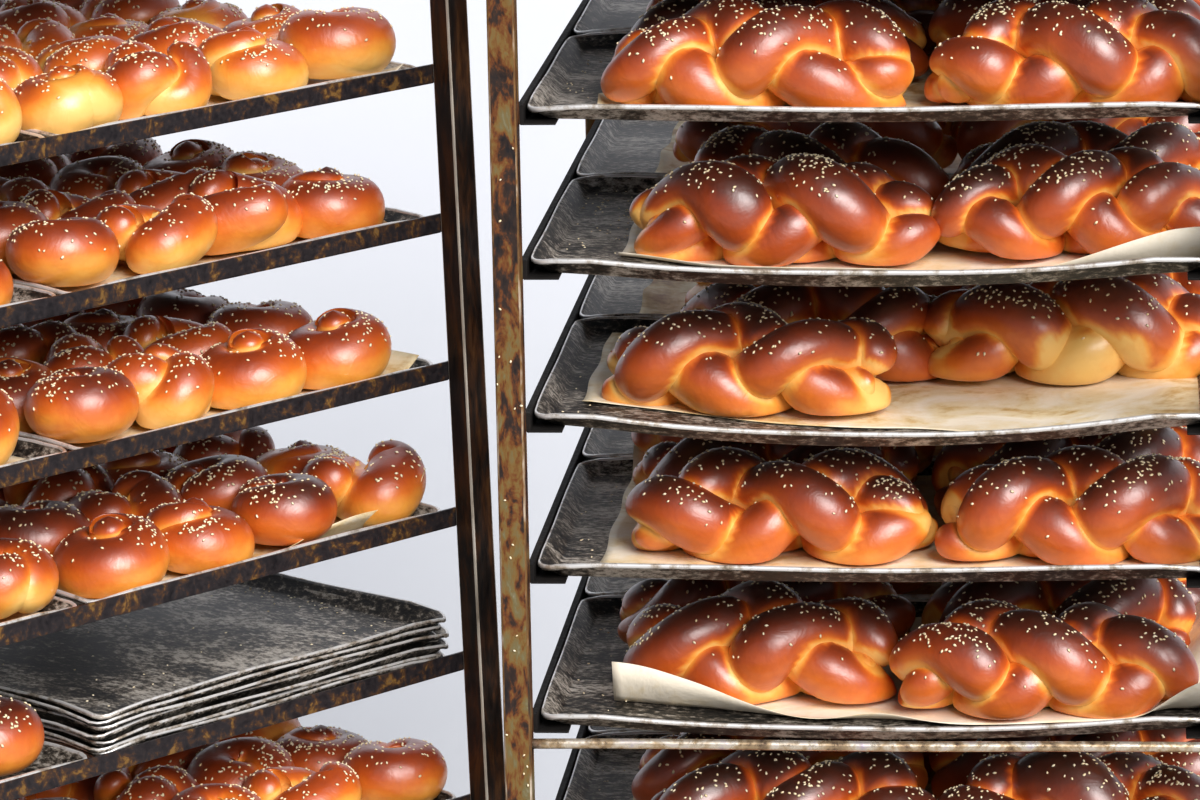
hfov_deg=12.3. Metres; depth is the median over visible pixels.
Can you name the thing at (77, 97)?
roll
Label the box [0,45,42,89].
roll
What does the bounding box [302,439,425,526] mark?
roll
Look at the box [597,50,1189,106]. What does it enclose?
sheet
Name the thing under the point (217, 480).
roll
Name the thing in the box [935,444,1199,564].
loaf
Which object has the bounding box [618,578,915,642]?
loaf
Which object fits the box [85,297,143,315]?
roll
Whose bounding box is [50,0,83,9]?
roll
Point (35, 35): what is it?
roll
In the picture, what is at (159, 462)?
roll
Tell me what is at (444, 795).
baking tray
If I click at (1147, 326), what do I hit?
loaf
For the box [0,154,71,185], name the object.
roll
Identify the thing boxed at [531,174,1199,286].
baking tray
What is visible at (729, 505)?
loaf
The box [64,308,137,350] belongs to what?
roll
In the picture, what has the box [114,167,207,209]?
roll
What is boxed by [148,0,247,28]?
roll
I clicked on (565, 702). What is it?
baking tray
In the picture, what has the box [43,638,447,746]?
baking tray
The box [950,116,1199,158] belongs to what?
loaf
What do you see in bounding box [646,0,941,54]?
loaf
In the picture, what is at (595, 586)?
baking tray
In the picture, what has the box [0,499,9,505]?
roll
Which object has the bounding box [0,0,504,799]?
rack
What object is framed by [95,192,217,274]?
roll
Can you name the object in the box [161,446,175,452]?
roll
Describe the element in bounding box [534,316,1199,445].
baking tray
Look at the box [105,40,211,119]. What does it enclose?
roll
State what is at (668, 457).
loaf
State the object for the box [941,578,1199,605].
loaf
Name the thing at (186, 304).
roll
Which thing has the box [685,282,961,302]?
loaf
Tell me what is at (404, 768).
roll
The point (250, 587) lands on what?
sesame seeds
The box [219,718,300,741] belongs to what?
roll
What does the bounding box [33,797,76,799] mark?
roll
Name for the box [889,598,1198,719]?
loaf
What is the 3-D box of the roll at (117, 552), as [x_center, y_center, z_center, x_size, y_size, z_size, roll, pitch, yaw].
[-0.476,0.148,5.372,0.115,0.072,0.111,7,15,32]
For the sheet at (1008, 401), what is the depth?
5.47 m
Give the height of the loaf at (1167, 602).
0.104 m
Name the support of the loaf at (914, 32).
on the sheet at (914, 96)
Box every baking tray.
[0,130,43,145]
[0,284,55,306]
[0,437,66,466]
[0,573,445,719]
[0,589,440,726]
[0,596,76,625]
[0,741,86,782]
[13,207,424,294]
[19,357,432,450]
[25,61,414,136]
[31,626,448,733]
[40,631,438,740]
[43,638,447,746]
[44,650,440,753]
[44,652,444,757]
[55,502,440,605]
[433,790,455,799]
[527,30,1199,121]
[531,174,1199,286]
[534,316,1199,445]
[538,457,1199,581]
[541,595,1199,738]
[563,731,938,799]
[573,0,650,34]
[576,119,953,177]
[579,275,668,318]
[582,428,937,459]
[585,577,930,598]
[588,726,653,734]
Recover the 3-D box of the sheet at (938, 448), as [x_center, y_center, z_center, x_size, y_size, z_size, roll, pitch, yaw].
[0.354,0.017,6.046,0.585,0.013,0.420,0,13,5]
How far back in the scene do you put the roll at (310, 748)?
5.71 m
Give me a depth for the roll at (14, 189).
5.51 m
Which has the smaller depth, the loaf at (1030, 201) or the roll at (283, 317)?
the loaf at (1030, 201)
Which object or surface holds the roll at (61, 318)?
on the sheet at (398, 360)
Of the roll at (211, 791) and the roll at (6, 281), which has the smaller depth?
the roll at (6, 281)
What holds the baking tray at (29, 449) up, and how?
on the rack at (449, 72)
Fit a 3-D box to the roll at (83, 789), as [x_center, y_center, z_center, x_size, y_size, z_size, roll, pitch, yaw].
[-0.538,0.393,5.668,0.121,0.074,0.106,-3,13,-8]
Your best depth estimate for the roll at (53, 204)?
5.42 m
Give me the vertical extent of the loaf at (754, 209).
0.108 m
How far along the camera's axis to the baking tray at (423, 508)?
5.43 m
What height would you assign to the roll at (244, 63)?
0.070 m
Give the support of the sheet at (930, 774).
on the baking tray at (587, 777)
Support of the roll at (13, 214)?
on the sheet at (122, 270)
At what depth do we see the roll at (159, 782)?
5.58 m
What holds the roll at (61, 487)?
on the sheet at (355, 522)
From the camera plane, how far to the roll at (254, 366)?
5.43 m
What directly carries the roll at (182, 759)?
on the sheet
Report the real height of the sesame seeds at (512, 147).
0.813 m
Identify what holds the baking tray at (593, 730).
on the rack at (522, 720)
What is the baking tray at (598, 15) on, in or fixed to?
on the rack at (522, 720)
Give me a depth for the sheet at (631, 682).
5.50 m
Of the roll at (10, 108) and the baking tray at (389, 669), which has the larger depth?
the baking tray at (389, 669)
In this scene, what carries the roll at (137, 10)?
on the sheet at (213, 99)
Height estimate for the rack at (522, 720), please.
1.918 m
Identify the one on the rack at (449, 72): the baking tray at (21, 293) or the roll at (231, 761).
the baking tray at (21, 293)
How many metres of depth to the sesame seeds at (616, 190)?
5.63 m
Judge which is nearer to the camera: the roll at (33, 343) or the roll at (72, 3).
the roll at (33, 343)
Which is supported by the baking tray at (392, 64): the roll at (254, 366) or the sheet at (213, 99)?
the sheet at (213, 99)
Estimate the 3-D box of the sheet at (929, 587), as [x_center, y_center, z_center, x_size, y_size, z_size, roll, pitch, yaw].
[0.364,0.164,6.078,0.570,0.013,0.420,0,13,5]
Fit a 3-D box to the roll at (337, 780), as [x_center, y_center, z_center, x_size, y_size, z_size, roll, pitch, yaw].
[-0.302,0.400,5.590,0.107,0.075,0.117,-14,17,-42]
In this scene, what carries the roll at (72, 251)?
on the sheet at (122, 270)
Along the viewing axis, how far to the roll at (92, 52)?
5.37 m
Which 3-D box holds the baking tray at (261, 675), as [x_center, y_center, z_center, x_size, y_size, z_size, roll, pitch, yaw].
[-0.546,0.229,5.702,0.459,0.035,0.659,-13,17,-42]
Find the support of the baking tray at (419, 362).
on the rack at (449, 72)
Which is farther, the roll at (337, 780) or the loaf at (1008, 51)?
the roll at (337, 780)
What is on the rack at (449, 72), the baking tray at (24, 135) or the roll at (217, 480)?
the baking tray at (24, 135)
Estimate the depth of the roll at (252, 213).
5.40 m
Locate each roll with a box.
[0,0,86,34]
[0,17,75,59]
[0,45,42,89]
[0,78,21,143]
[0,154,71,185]
[0,176,49,201]
[0,200,48,274]
[0,259,13,304]
[0,320,77,363]
[0,356,53,432]
[0,389,19,464]
[0,488,5,501]
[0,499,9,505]
[0,499,89,554]
[0,538,58,618]
[0,695,44,776]
[3,465,114,506]
[5,217,119,286]
[13,64,122,133]
[15,794,36,799]
[20,189,135,219]
[22,310,85,327]
[24,366,138,442]
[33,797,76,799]
[34,757,131,799]
[35,34,124,73]
[43,332,143,371]
[48,155,144,198]
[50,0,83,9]
[52,513,169,598]
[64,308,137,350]
[66,138,162,165]
[68,469,184,522]
[70,13,148,40]
[78,0,179,23]
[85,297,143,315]
[94,764,198,799]
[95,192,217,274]
[99,450,187,481]
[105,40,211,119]
[105,343,214,428]
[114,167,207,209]
[123,315,232,354]
[125,16,226,54]
[128,741,218,779]
[135,288,229,324]
[143,139,233,172]
[145,498,254,573]
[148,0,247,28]
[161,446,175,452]
[164,453,267,509]
[171,782,260,799]
[173,426,274,461]
[186,736,294,786]
[188,169,301,255]
[198,26,308,99]
[201,328,306,409]
[206,299,312,334]
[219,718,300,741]
[221,151,302,185]
[223,3,299,39]
[230,472,336,545]
[243,761,361,799]
[255,440,347,474]
[275,725,367,771]
[277,6,395,78]
[281,166,384,238]
[287,308,391,389]
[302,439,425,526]
[342,737,447,799]
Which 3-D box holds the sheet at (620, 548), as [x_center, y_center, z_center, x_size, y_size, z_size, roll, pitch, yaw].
[0.309,0.111,5.587,0.594,0.036,0.431,0,13,5]
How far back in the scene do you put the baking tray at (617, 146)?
6.00 m
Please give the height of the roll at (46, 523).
0.067 m
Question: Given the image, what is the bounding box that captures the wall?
[152,0,587,799]
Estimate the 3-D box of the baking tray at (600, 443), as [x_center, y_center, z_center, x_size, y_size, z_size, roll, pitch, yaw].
[0.328,0.016,6.043,0.658,0.022,0.461,0,13,5]
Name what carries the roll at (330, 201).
on the sheet at (122, 270)
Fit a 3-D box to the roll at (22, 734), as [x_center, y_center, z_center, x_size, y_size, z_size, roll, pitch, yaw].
[-0.588,0.321,5.297,0.112,0.070,0.117,-10,15,-34]
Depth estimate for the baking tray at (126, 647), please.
5.61 m
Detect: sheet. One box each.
[0,612,39,622]
[6,456,24,463]
[11,220,387,291]
[30,350,418,446]
[86,468,425,599]
[118,63,403,120]
[583,333,1199,430]
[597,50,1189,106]
[600,445,1199,567]
[612,601,1199,724]
[618,223,1199,269]
[633,771,935,799]
[640,279,696,313]
[655,121,961,172]
[666,579,941,593]
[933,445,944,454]
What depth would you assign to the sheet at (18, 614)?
5.30 m
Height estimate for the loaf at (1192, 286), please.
0.108 m
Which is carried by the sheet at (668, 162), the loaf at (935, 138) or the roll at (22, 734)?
the loaf at (935, 138)
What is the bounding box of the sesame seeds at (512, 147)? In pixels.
[497,147,528,786]
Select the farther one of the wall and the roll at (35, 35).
the wall
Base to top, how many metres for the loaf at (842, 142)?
0.107 m
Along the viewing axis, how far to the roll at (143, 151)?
5.71 m
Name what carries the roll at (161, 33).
on the sheet at (213, 99)
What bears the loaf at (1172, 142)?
on the sheet at (1181, 242)
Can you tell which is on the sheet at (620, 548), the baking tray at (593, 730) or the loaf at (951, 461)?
the loaf at (951, 461)
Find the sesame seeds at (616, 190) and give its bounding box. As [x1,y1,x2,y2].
[569,190,635,247]
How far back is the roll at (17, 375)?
5.37 m
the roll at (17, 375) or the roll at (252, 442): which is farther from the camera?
the roll at (252, 442)
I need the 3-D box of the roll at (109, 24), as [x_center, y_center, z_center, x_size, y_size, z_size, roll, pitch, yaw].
[-0.492,-0.356,5.572,0.110,0.066,0.112,3,14,22]
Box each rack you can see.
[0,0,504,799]
[486,0,1199,799]
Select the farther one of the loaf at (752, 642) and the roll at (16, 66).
the loaf at (752, 642)
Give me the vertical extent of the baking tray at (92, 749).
0.033 m
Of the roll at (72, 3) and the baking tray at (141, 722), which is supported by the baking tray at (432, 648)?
the baking tray at (141, 722)
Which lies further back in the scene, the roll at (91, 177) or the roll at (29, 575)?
the roll at (91, 177)
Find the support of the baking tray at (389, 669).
on the rack at (449, 72)
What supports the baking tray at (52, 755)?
on the rack at (449, 72)
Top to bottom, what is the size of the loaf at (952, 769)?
0.108 m
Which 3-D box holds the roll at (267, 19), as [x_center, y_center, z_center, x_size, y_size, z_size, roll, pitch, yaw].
[-0.336,-0.363,5.564,0.106,0.069,0.110,1,13,8]
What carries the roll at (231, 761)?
on the sheet
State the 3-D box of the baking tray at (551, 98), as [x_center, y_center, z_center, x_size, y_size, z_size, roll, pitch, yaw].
[0.277,-0.322,5.490,0.658,0.023,0.461,0,13,5]
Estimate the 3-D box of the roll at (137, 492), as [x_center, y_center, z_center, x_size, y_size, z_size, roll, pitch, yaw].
[-0.472,0.114,5.519,0.123,0.074,0.108,-6,13,-20]
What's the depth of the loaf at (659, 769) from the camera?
5.62 m
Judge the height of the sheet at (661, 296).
0.013 m
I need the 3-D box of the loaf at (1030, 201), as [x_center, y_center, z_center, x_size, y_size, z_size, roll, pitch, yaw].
[0.472,-0.196,5.404,0.300,0.104,0.145,0,13,4]
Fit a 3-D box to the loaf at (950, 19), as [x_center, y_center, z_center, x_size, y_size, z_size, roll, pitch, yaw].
[0.464,-0.371,5.463,0.276,0.109,0.154,0,13,7]
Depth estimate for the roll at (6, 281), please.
5.18 m
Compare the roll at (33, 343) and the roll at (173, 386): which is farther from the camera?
the roll at (33, 343)
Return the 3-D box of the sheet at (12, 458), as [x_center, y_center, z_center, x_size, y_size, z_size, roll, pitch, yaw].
[-0.888,0.060,5.330,0.428,0.017,0.622,-13,17,-42]
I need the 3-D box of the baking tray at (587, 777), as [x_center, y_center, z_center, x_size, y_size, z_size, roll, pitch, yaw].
[0.292,0.413,5.654,0.658,0.025,0.461,0,13,5]
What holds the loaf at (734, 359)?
on the sheet at (1008, 401)
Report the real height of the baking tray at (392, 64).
0.034 m
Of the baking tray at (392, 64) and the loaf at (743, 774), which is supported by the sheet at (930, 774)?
the loaf at (743, 774)
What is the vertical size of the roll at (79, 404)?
0.067 m
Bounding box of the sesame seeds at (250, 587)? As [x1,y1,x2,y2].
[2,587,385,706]
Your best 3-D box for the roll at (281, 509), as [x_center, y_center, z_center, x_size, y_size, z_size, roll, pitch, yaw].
[-0.315,0.108,5.518,0.108,0.065,0.110,-14,17,-42]
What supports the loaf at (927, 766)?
on the sheet at (930, 774)
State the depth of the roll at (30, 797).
5.59 m
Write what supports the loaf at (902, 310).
on the sheet at (1008, 401)
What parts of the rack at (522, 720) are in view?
post, rail, rail, rail, rail, rail, rail, post, rail, rail, rail, rail, rail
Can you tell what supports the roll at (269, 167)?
on the sheet at (122, 270)
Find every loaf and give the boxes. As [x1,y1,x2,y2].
[601,0,913,106]
[601,301,897,416]
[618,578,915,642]
[623,581,898,704]
[625,446,938,564]
[629,152,940,266]
[630,0,928,77]
[631,432,935,482]
[631,733,927,799]
[633,438,918,484]
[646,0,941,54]
[651,750,937,799]
[670,122,950,200]
[673,121,957,168]
[679,732,932,772]
[680,283,939,381]
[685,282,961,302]
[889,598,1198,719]
[890,582,926,593]
[921,578,1195,645]
[923,274,1199,384]
[924,0,1199,104]
[928,0,1199,71]
[929,728,1199,798]
[931,143,1199,259]
[931,426,1199,517]
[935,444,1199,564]
[938,752,1199,799]
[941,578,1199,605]
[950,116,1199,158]
[950,120,1199,180]
[960,272,1199,293]
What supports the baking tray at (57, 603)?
on the rack at (449, 72)
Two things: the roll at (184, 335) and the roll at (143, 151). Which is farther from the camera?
the roll at (143, 151)
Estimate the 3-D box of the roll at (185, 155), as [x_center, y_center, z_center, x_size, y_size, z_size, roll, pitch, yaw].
[-0.422,-0.229,5.672,0.110,0.071,0.113,-11,16,-37]
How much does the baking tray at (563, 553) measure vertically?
0.025 m
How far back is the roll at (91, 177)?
5.58 m
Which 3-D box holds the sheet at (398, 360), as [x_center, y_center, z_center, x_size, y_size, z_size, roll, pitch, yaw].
[-0.549,-0.035,5.639,0.428,0.039,0.626,-13,17,-42]
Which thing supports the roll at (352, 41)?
on the sheet at (213, 99)
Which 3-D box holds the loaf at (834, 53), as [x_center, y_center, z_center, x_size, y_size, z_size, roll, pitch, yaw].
[0.151,-0.336,5.347,0.302,0.108,0.145,-1,13,2]
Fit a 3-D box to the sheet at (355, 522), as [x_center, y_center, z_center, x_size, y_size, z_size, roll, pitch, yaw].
[-0.543,0.095,5.668,0.428,0.073,0.626,-13,17,-42]
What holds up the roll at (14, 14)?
on the sheet at (213, 99)
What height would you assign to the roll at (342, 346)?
0.073 m
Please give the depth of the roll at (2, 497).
5.63 m
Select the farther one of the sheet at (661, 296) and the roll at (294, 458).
the sheet at (661, 296)
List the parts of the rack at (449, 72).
rail, rail, rail, rail, rail, rail, post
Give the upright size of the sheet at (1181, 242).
0.054 m
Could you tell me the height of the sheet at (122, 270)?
0.038 m
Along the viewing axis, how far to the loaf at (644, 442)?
5.74 m
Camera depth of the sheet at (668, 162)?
5.90 m
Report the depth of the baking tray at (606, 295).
5.96 m
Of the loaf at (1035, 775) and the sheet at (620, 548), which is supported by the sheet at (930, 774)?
the loaf at (1035, 775)
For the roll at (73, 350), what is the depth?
5.44 m
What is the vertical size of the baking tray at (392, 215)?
0.034 m
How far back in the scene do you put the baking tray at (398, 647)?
5.46 m
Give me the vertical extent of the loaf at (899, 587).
0.103 m

